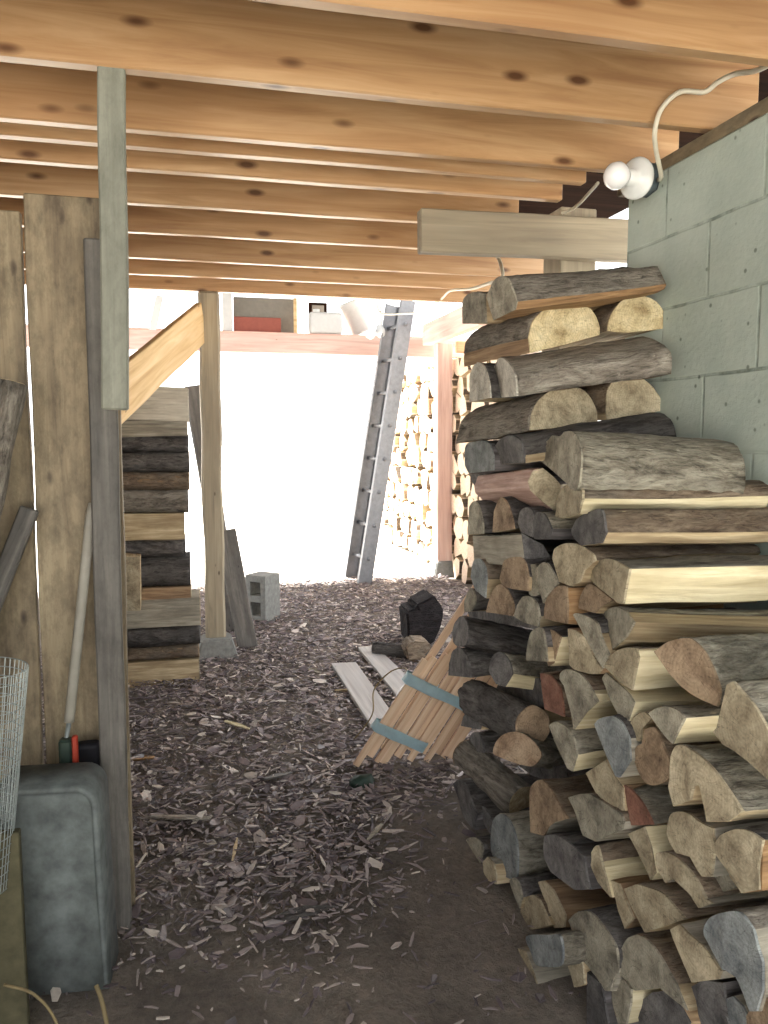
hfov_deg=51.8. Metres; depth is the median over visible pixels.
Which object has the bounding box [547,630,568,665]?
log
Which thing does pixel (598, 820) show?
log
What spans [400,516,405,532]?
log
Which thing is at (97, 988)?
dry twig
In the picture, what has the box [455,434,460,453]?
log
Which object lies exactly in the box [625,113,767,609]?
wall
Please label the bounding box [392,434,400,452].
log
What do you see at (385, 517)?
log
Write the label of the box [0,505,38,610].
leaning stick
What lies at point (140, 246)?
joist
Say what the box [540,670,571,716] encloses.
log
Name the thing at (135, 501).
log
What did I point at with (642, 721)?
log
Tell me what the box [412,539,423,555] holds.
log
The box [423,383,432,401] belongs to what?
log
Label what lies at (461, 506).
log
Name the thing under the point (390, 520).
log
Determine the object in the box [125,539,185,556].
log
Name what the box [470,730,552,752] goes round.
log
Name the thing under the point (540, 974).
log
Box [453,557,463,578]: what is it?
log
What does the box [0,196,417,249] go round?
joist
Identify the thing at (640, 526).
log
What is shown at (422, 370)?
log
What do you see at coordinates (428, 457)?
log
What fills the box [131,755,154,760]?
chip
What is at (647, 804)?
log
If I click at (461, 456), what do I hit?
log
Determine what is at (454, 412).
log
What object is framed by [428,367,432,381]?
log
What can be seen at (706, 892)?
log
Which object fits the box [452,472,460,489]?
log
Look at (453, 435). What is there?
log
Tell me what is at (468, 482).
log
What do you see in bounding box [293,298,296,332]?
upright lath
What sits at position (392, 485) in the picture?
log
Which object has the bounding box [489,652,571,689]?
log
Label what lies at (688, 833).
log
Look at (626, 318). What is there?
log
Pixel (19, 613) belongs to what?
plank
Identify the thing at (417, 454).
log
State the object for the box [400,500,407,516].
log
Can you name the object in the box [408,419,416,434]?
log
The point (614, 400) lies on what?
log
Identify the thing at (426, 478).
log
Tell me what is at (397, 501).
log
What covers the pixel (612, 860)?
log
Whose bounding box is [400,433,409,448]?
log
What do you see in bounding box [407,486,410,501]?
log
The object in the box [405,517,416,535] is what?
log
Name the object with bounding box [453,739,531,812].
log
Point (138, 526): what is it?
log
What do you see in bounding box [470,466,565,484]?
log
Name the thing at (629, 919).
log
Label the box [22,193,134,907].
plank
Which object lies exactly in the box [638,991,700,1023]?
log
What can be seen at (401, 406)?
log
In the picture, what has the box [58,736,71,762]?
socket
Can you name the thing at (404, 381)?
log
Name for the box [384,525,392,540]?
log
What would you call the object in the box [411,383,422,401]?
log
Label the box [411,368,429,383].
log
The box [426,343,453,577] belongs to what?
post
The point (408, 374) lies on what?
log
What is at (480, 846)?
log
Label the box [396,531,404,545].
log
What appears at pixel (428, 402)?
log
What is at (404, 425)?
log
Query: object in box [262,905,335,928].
chip
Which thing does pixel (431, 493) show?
log
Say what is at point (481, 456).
log
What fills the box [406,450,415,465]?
log
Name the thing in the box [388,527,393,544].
log
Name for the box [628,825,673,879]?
log
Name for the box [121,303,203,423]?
board
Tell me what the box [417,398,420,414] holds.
log
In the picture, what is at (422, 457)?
log
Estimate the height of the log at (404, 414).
0.178 m
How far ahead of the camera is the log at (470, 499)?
6.86 m
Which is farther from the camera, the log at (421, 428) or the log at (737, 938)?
the log at (421, 428)
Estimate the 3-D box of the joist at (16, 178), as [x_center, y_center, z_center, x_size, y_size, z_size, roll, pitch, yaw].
[-1.600,-1.152,2.576,4.370,0.189,0.043,-1,6,-14]
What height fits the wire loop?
0.341 m
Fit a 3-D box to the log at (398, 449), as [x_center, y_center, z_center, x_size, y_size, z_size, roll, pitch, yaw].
[0.347,-0.649,9.215,0.401,0.192,0.174,-1,6,-11]
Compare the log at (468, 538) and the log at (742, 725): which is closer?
the log at (742, 725)
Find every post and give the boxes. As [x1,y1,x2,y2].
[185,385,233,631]
[198,291,238,662]
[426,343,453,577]
[542,207,595,724]
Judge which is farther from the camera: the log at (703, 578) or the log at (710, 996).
the log at (703, 578)
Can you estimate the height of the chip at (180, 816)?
0.021 m
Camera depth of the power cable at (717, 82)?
2.01 m
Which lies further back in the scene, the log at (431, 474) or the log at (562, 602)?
the log at (431, 474)
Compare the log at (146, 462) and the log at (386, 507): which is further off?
the log at (386, 507)
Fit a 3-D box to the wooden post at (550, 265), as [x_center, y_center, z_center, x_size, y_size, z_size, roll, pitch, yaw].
[0.677,-0.033,2.978,0.144,2.120,0.144,-1,6,-14]
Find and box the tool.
[58,503,92,762]
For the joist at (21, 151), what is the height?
0.189 m
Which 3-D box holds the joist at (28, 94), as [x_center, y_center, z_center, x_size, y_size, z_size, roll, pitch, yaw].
[-1.321,-1.088,1.925,4.600,0.189,0.042,-1,6,-14]
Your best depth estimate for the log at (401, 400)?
8.96 m
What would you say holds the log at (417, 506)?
on the log at (416, 526)
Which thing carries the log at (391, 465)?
on the log at (392, 485)
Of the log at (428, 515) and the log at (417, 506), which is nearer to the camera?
the log at (428, 515)
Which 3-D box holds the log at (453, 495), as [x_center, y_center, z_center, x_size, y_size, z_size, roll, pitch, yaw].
[0.817,-0.084,7.301,0.406,0.196,0.280,-2,6,-16]
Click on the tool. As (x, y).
(68, 746)
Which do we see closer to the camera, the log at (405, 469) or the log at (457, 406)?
the log at (457, 406)
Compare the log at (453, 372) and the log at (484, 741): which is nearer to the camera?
the log at (484, 741)
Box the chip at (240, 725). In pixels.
[224,720,249,729]
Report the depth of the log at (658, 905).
1.50 m
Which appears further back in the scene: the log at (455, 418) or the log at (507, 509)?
the log at (455, 418)
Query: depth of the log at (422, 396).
8.22 m
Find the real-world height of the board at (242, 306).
0.338 m
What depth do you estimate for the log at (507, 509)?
2.28 m
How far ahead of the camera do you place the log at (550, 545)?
2.40 m
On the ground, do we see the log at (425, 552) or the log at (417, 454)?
the log at (425, 552)
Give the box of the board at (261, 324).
[233,316,280,331]
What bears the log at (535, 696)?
on the log at (467, 721)
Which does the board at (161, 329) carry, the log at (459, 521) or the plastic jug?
the plastic jug
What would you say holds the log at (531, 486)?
on the log at (481, 512)
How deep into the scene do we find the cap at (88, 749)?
2.03 m
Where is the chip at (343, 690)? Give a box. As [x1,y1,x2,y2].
[335,689,347,691]
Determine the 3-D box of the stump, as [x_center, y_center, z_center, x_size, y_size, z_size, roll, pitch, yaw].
[0.232,0.656,4.934,0.236,0.311,0.209,-1,6,-14]
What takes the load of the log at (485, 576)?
on the log at (483, 615)
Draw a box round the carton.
[221,293,232,330]
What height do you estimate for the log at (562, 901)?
0.104 m
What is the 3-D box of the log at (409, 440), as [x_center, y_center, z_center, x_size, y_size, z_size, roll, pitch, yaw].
[0.485,-0.761,8.737,0.404,0.198,0.232,-1,6,-14]
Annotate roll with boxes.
[0,657,28,893]
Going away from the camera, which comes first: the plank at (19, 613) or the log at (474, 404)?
the plank at (19, 613)
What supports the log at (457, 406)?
on the log at (455, 418)
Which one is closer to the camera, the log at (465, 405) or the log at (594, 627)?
the log at (594, 627)
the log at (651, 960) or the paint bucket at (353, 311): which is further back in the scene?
the paint bucket at (353, 311)
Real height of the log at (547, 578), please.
0.121 m
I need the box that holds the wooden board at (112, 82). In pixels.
[97,66,128,409]
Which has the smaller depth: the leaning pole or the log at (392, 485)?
the leaning pole
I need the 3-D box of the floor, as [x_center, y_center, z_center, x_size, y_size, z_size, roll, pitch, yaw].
[-0.206,1.016,3.050,7.400,0.022,8.200,-1,6,-14]
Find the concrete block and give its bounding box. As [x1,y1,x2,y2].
[245,571,279,623]
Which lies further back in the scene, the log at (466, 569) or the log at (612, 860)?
the log at (466, 569)
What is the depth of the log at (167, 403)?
4.02 m
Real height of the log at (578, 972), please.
0.107 m
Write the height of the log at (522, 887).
0.086 m
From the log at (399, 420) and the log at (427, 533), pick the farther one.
the log at (399, 420)
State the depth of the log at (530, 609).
2.11 m
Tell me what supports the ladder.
on the floor
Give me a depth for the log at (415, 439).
8.40 m
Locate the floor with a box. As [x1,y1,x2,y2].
[29,575,586,1023]
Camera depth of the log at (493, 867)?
2.29 m
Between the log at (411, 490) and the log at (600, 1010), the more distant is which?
the log at (411, 490)
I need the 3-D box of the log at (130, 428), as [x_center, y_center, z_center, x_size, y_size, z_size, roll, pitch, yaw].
[-1.247,-0.434,4.100,0.442,0.095,0.208,-2,6,-14]
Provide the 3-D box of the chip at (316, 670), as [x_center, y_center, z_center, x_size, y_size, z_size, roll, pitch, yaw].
[-0.387,0.861,4.302,0.120,0.020,0.028,5,8,41]
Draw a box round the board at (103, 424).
[84,238,130,930]
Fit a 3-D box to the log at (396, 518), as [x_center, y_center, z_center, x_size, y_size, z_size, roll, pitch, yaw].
[0.319,0.123,9.334,0.404,0.200,0.168,-2,6,-15]
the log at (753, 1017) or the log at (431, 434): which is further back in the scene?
the log at (431, 434)
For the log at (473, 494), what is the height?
0.212 m
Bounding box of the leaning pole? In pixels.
[0,379,27,518]
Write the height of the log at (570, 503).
0.108 m
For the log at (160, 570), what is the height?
0.178 m
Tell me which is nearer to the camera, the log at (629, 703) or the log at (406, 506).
the log at (629, 703)
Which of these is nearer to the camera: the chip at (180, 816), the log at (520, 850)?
the log at (520, 850)
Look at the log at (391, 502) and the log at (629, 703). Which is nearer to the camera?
the log at (629, 703)
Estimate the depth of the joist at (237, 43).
1.86 m
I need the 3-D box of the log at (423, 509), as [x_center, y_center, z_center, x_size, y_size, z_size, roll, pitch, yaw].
[0.577,0.022,8.293,0.402,0.206,0.168,-1,6,-12]
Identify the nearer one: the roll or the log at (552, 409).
the roll
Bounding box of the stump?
[399,590,442,643]
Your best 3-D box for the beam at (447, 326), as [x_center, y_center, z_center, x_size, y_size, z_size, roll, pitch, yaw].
[0.670,-1.533,6.248,0.094,0.194,2.250,-1,6,-14]
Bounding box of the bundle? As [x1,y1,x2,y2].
[353,585,497,766]
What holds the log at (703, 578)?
on the log at (628, 625)
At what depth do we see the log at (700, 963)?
1.37 m
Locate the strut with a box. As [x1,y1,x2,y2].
[149,295,162,329]
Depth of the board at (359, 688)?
3.94 m
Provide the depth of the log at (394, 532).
9.30 m
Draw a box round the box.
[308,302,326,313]
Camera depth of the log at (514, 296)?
2.12 m
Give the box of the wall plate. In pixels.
[617,97,767,196]
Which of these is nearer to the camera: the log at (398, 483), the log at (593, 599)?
the log at (593, 599)
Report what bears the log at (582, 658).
on the log at (589, 701)
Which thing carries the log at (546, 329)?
on the log at (636, 358)
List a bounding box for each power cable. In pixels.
[377,257,503,314]
[561,181,599,213]
[652,66,767,181]
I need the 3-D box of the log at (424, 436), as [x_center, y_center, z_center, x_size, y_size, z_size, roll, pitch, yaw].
[0.594,-0.743,8.277,0.408,0.260,0.198,-2,6,-16]
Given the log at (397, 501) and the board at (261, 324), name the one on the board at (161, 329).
the board at (261, 324)
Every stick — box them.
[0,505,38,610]
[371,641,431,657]
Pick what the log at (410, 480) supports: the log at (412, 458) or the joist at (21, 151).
the log at (412, 458)
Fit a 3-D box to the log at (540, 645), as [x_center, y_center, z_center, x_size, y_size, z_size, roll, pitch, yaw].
[0.604,0.335,2.071,0.448,0.123,0.132,-3,6,-15]
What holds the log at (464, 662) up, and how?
on the log at (535, 696)
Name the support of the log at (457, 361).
on the log at (462, 381)
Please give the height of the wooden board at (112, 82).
0.757 m
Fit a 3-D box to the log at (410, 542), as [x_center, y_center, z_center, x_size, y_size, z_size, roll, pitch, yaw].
[0.487,0.348,8.769,0.404,0.173,0.211,-1,6,-10]
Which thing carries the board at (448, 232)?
attached to the wooden post at (550, 265)
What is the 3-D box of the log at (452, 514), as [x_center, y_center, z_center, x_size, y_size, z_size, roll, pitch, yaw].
[0.815,0.113,7.490,0.402,0.197,0.160,-1,6,-11]
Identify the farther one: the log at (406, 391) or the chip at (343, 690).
the log at (406, 391)
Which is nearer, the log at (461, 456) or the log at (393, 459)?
the log at (461, 456)
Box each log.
[121,420,187,436]
[122,435,188,451]
[122,452,189,472]
[123,472,189,489]
[124,490,188,512]
[124,512,184,540]
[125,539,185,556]
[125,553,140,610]
[126,387,188,421]
[126,589,200,628]
[126,625,200,647]
[127,643,199,660]
[128,657,199,687]
[141,551,190,586]
[141,585,191,599]
[382,508,388,523]
[382,524,390,537]
[384,494,390,509]
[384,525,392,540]
[386,480,390,495]
[388,497,395,511]
[388,510,392,524]
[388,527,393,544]
[389,464,398,479]
[389,479,396,496]
[391,453,396,463]
[391,466,401,481]
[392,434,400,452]
[393,514,401,531]
[393,530,397,544]
[395,497,401,514]
[396,448,405,463]
[396,481,401,498]
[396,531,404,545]
[397,417,404,431]
[397,452,408,466]
[399,483,409,499]
[400,389,406,404]
[400,404,403,416]
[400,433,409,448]
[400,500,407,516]
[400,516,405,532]
[401,419,408,433]
[402,370,407,387]
[402,404,414,419]
[402,466,425,483]
[402,535,411,547]
[403,386,409,402]
[403,501,414,517]
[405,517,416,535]
[406,369,412,385]
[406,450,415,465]
[407,401,419,417]
[407,469,421,484]
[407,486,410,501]
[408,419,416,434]
[408,434,411,451]
[408,537,412,551]
[409,384,412,400]
[409,485,421,501]
[409,504,415,518]
[410,451,414,464]
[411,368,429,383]
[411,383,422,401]
[411,433,420,451]
[412,469,423,483]
[412,521,420,540]
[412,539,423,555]
[413,446,425,467]
[414,416,420,432]
[414,486,422,504]
[414,504,421,521]
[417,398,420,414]
[417,489,423,504]
[418,542,425,557]
[419,401,424,417]
[419,418,424,431]
[419,505,431,524]
[420,367,429,381]
[420,432,428,452]
[421,383,424,400]
[421,451,432,466]
[421,469,425,486]
[421,524,432,540]
[422,416,432,433]
[422,487,431,504]
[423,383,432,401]
[423,469,432,488]
[423,529,432,544]
[423,544,431,562]
[424,366,432,380]
[424,399,432,415]
[424,453,432,469]
[426,511,432,526]
[427,434,432,451]
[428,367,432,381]
[428,545,432,559]
[429,380,432,396]
[429,492,432,508]
[430,432,432,450]
[430,473,432,491]
[430,509,432,525]
[448,647,493,677]
[451,377,458,395]
[451,493,460,513]
[452,359,459,376]
[452,396,459,415]
[452,415,460,432]
[452,433,457,451]
[452,456,460,474]
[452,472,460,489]
[452,514,456,532]
[452,533,455,550]
[452,616,532,655]
[453,515,457,532]
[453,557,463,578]
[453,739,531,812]
[453,773,540,829]
[454,357,461,375]
[454,517,467,538]
[454,537,463,556]
[455,393,460,411]
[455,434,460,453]
[455,495,467,516]
[456,388,597,443]
[457,377,469,395]
[457,453,464,474]
[458,679,549,741]
[459,355,471,376]
[460,395,471,415]
[460,443,465,452]
[460,475,466,494]
[460,540,472,558]
[461,706,571,729]
[462,291,604,323]
[462,520,472,541]
[462,559,472,583]
[463,457,469,474]
[464,307,599,366]
[464,588,488,611]
[465,440,545,473]
[465,475,472,496]
[466,834,492,862]
[467,500,510,534]
[467,544,473,566]
[468,496,473,516]
[468,611,536,628]
[469,362,537,401]
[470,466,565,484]
[470,484,478,498]
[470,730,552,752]
[471,402,476,411]
[471,558,501,598]
[473,533,549,564]
[474,468,560,510]
[477,402,488,407]
[482,805,528,832]
[483,857,509,883]
[486,584,536,615]
[487,266,665,319]
[488,532,577,553]
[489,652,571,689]
[491,351,541,362]
[491,810,550,878]
[492,496,530,531]
[493,732,564,768]
[494,336,671,397]
[495,412,676,463]
[497,678,543,706]
[499,553,552,590]
[509,872,558,907]
[514,596,577,626]
[518,506,555,536]
[518,946,570,983]
[519,764,591,778]
[520,893,555,929]
[526,624,579,661]
[526,929,585,967]
[529,563,540,596]
[529,774,595,835]
[534,511,577,539]
[536,562,565,602]
[538,879,615,927]
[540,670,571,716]
[541,431,745,493]
[543,830,630,889]
[544,585,723,623]
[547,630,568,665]
[549,720,606,770]
[552,543,760,585]
[555,480,767,517]
[559,668,616,729]
[560,296,662,347]
[568,628,609,673]
[568,793,666,841]
[568,904,669,990]
[568,962,590,986]
[571,507,767,545]
[573,607,736,668]
[577,379,660,419]
[578,584,756,613]
[586,759,645,810]
[587,971,638,1023]
[590,555,767,603]
[591,839,647,897]
[594,714,641,777]
[602,672,707,720]
[603,606,767,649]
[604,646,679,689]
[610,875,662,928]
[612,980,662,1023]
[620,930,698,1010]
[624,783,703,824]
[624,880,767,932]
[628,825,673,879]
[630,703,709,741]
[635,726,720,784]
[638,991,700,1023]
[648,704,721,743]
[654,632,767,706]
[655,850,767,907]
[666,808,767,876]
[668,743,767,821]
[670,918,734,982]
[692,977,742,1023]
[703,904,767,1011]
[712,823,767,892]
[713,677,767,778]
[715,875,737,891]
[726,994,748,1023]
[746,997,767,1023]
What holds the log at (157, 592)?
on the log at (177, 611)
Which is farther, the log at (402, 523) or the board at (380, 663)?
the log at (402, 523)
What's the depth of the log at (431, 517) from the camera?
7.88 m
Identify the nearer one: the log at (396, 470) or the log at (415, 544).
the log at (415, 544)
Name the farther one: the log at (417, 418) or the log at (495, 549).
the log at (417, 418)
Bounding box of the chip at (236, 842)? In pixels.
[231,837,237,860]
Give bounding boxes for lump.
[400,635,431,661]
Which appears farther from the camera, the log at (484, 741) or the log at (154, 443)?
the log at (154, 443)
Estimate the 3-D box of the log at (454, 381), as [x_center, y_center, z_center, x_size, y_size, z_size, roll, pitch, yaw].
[0.783,-1.159,7.292,0.405,0.181,0.220,-2,6,-16]
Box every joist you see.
[0,0,758,133]
[0,63,678,172]
[0,121,585,185]
[0,139,562,203]
[0,161,518,223]
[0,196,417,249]
[23,227,543,277]
[24,254,495,290]
[25,270,487,302]
[251,0,767,66]
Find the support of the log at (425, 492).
on the log at (423, 509)
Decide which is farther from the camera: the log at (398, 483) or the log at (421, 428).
the log at (398, 483)
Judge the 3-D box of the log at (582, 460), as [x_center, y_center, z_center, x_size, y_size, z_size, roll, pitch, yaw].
[0.622,-0.123,1.976,0.380,0.158,0.442,0,6,0]
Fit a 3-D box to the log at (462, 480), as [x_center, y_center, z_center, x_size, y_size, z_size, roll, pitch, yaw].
[0.904,-0.252,7.098,0.406,0.208,0.168,-2,6,-16]
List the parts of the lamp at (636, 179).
bulb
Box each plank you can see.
[0,210,44,781]
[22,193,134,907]
[223,528,257,649]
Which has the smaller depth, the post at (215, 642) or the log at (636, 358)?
the log at (636, 358)
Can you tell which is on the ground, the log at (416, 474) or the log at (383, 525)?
the log at (383, 525)
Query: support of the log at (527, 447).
on the log at (481, 456)
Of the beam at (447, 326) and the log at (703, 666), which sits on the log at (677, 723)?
the log at (703, 666)
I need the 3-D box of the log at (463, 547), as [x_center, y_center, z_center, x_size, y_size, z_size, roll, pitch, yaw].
[0.904,0.339,7.022,0.405,0.195,0.276,-1,6,-10]
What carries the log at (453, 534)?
on the log
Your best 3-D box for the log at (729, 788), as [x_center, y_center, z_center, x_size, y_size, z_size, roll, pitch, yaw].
[0.766,0.487,1.422,0.446,0.139,0.203,-1,6,-15]
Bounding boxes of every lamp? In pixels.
[365,299,384,338]
[603,157,658,199]
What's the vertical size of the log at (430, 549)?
0.163 m
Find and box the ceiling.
[519,69,767,217]
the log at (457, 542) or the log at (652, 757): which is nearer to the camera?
the log at (652, 757)
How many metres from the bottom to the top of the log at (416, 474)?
0.165 m
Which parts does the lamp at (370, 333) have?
bulb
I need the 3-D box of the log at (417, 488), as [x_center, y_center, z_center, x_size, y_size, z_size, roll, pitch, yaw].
[0.539,-0.177,8.519,0.407,0.224,0.178,-2,6,-17]
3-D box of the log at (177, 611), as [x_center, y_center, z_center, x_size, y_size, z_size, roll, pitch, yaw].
[-1.204,0.518,4.207,0.443,0.163,0.206,-1,6,-14]
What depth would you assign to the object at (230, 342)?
7.19 m
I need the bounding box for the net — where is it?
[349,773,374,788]
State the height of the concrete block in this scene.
0.330 m
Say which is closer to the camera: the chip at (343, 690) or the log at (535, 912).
the log at (535, 912)
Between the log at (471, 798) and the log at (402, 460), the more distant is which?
the log at (402, 460)
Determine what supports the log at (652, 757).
on the log at (647, 804)
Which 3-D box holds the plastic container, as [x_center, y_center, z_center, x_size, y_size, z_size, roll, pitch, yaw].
[-0.778,0.869,1.885,0.247,0.500,0.160,-1,6,-8]
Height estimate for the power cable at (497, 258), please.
0.489 m
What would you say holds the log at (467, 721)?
on the log at (484, 741)
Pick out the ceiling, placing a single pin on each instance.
(606, 202)
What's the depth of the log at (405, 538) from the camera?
8.90 m
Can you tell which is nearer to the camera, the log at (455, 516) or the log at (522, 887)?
the log at (522, 887)
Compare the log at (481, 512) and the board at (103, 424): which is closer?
the board at (103, 424)
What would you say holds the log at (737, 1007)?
on the log at (710, 996)
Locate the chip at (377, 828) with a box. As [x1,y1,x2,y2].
[367,823,383,840]
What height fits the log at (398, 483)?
0.212 m
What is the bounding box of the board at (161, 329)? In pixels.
[27,324,466,339]
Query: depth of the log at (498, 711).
2.37 m
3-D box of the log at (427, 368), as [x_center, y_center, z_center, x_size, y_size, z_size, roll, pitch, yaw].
[0.632,-1.419,8.083,0.404,0.169,0.200,-1,6,-12]
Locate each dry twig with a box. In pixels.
[3,983,58,1023]
[94,984,108,1023]
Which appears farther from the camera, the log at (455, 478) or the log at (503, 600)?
the log at (455, 478)
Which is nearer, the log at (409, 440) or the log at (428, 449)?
the log at (428, 449)
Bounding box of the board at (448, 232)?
[417,208,627,262]
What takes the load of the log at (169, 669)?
on the floor
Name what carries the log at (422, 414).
on the log at (421, 428)
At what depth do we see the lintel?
6.93 m
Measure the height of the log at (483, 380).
0.128 m
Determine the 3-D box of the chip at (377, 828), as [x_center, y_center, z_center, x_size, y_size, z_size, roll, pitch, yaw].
[-0.029,1.032,2.552,0.019,0.009,0.110,2,6,20]
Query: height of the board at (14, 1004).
0.473 m
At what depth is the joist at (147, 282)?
4.57 m
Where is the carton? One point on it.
(226, 298)
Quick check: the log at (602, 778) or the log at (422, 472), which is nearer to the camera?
the log at (602, 778)
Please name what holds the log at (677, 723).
on the log at (652, 757)
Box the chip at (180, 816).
[149,814,210,819]
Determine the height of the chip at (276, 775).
0.035 m
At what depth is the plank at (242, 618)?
4.84 m
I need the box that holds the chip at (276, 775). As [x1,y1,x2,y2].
[262,772,292,779]
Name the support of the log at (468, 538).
on the log at (463, 547)
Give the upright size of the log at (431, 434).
0.202 m
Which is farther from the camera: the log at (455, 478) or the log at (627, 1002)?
the log at (455, 478)
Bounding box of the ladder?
[344,300,414,583]
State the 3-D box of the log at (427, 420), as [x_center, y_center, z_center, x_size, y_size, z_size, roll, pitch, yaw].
[0.616,-0.884,7.999,0.405,0.183,0.239,-2,6,-17]
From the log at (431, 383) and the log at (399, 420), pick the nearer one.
the log at (431, 383)
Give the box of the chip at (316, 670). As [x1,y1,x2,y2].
[308,668,320,673]
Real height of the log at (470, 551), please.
0.203 m
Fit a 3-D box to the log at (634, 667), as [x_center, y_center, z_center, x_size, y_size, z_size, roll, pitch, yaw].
[0.704,0.315,1.711,0.432,0.101,0.141,-1,6,-13]
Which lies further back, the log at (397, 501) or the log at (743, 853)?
the log at (397, 501)
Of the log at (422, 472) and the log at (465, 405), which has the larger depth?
the log at (422, 472)
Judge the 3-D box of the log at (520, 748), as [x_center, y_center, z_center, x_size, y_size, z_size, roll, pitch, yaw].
[0.535,0.747,2.455,0.159,0.286,0.565,4,7,36]
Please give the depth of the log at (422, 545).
8.33 m
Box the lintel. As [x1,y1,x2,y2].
[455,341,465,352]
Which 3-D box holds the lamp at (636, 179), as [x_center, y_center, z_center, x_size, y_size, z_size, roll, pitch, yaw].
[0.695,-0.957,2.251,0.177,0.116,0.116,-4,7,-33]
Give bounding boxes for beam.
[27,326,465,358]
[423,307,486,345]
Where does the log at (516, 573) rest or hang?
on the log at (503, 600)
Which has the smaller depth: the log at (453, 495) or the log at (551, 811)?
the log at (551, 811)
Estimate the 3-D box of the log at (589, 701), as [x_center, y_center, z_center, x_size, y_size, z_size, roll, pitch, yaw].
[0.661,0.447,1.899,0.432,0.156,0.204,-1,6,-12]
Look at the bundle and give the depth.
3.10 m
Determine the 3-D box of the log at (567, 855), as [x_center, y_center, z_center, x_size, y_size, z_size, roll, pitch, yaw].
[0.652,0.848,1.954,0.443,0.157,0.273,0,6,-11]
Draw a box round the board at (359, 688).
[331,662,388,727]
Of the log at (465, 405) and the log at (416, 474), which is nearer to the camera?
the log at (465, 405)
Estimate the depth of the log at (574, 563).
1.83 m
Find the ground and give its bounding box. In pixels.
[32,445,428,584]
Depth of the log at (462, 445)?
6.98 m
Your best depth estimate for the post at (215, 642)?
4.54 m
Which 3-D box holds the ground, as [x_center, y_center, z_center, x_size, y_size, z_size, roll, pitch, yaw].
[-11.563,-3.321,46.977,120.000,0.001,83.050,-1,6,-14]
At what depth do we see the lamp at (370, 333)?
7.00 m
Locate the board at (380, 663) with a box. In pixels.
[358,646,404,695]
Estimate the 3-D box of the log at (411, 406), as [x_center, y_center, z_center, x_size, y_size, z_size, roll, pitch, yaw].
[0.466,-1.112,8.563,0.402,0.180,0.242,-1,6,-11]
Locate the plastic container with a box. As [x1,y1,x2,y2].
[0,762,118,995]
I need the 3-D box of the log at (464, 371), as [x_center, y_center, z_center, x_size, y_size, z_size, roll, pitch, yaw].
[0.885,-1.274,6.898,0.401,0.180,0.227,-1,6,-14]
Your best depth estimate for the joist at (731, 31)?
1.61 m
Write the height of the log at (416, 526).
0.220 m
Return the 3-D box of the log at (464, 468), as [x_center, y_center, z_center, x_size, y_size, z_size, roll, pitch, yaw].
[0.905,-0.404,6.832,0.401,0.168,0.200,-2,6,-16]
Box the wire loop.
[353,667,406,739]
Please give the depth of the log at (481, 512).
2.49 m
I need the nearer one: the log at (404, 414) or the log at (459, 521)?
the log at (459, 521)
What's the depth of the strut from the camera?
6.87 m
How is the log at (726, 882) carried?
on the log at (706, 892)
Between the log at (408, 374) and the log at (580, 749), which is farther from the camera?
the log at (408, 374)
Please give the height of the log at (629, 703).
0.084 m
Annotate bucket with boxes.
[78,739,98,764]
[339,298,370,334]
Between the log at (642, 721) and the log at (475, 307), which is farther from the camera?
the log at (475, 307)
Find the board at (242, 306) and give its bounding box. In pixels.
[233,297,293,332]
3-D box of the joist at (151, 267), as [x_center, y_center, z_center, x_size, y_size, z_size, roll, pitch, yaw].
[-1.599,-1.281,3.886,5.000,0.189,0.041,-1,6,-14]
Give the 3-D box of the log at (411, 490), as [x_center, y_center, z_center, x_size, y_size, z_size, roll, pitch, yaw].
[0.493,-0.204,8.673,0.407,0.201,0.194,-1,6,-11]
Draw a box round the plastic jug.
[307,309,341,333]
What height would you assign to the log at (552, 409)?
0.166 m
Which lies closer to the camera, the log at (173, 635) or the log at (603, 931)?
the log at (603, 931)
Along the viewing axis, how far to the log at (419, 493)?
8.28 m
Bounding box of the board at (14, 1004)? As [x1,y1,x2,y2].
[0,828,29,1023]
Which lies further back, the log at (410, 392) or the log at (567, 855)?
the log at (410, 392)
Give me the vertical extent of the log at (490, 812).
0.066 m
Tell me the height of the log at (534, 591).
0.105 m
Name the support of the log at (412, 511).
on the log
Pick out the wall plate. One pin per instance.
(757, 110)
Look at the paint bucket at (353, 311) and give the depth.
7.48 m
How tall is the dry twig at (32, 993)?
0.079 m
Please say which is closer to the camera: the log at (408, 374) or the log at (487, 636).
the log at (487, 636)
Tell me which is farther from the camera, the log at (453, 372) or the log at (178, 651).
the log at (453, 372)
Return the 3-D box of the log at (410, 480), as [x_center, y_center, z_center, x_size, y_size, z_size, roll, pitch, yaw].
[0.475,-0.386,8.673,0.404,0.183,0.266,-1,6,-12]
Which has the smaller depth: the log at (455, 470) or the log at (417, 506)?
the log at (455, 470)
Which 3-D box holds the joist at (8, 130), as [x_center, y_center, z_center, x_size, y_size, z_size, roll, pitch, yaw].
[-1.470,-1.100,2.049,4.370,0.173,0.042,-1,6,-14]
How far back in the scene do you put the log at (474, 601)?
2.62 m
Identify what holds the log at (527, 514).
on the log at (495, 549)
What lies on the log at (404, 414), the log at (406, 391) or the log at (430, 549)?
the log at (406, 391)
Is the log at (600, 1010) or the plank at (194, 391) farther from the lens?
the plank at (194, 391)
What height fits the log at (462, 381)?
0.227 m
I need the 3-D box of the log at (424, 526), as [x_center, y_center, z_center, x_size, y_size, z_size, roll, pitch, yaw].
[0.604,0.197,8.299,0.407,0.221,0.204,-1,6,-12]

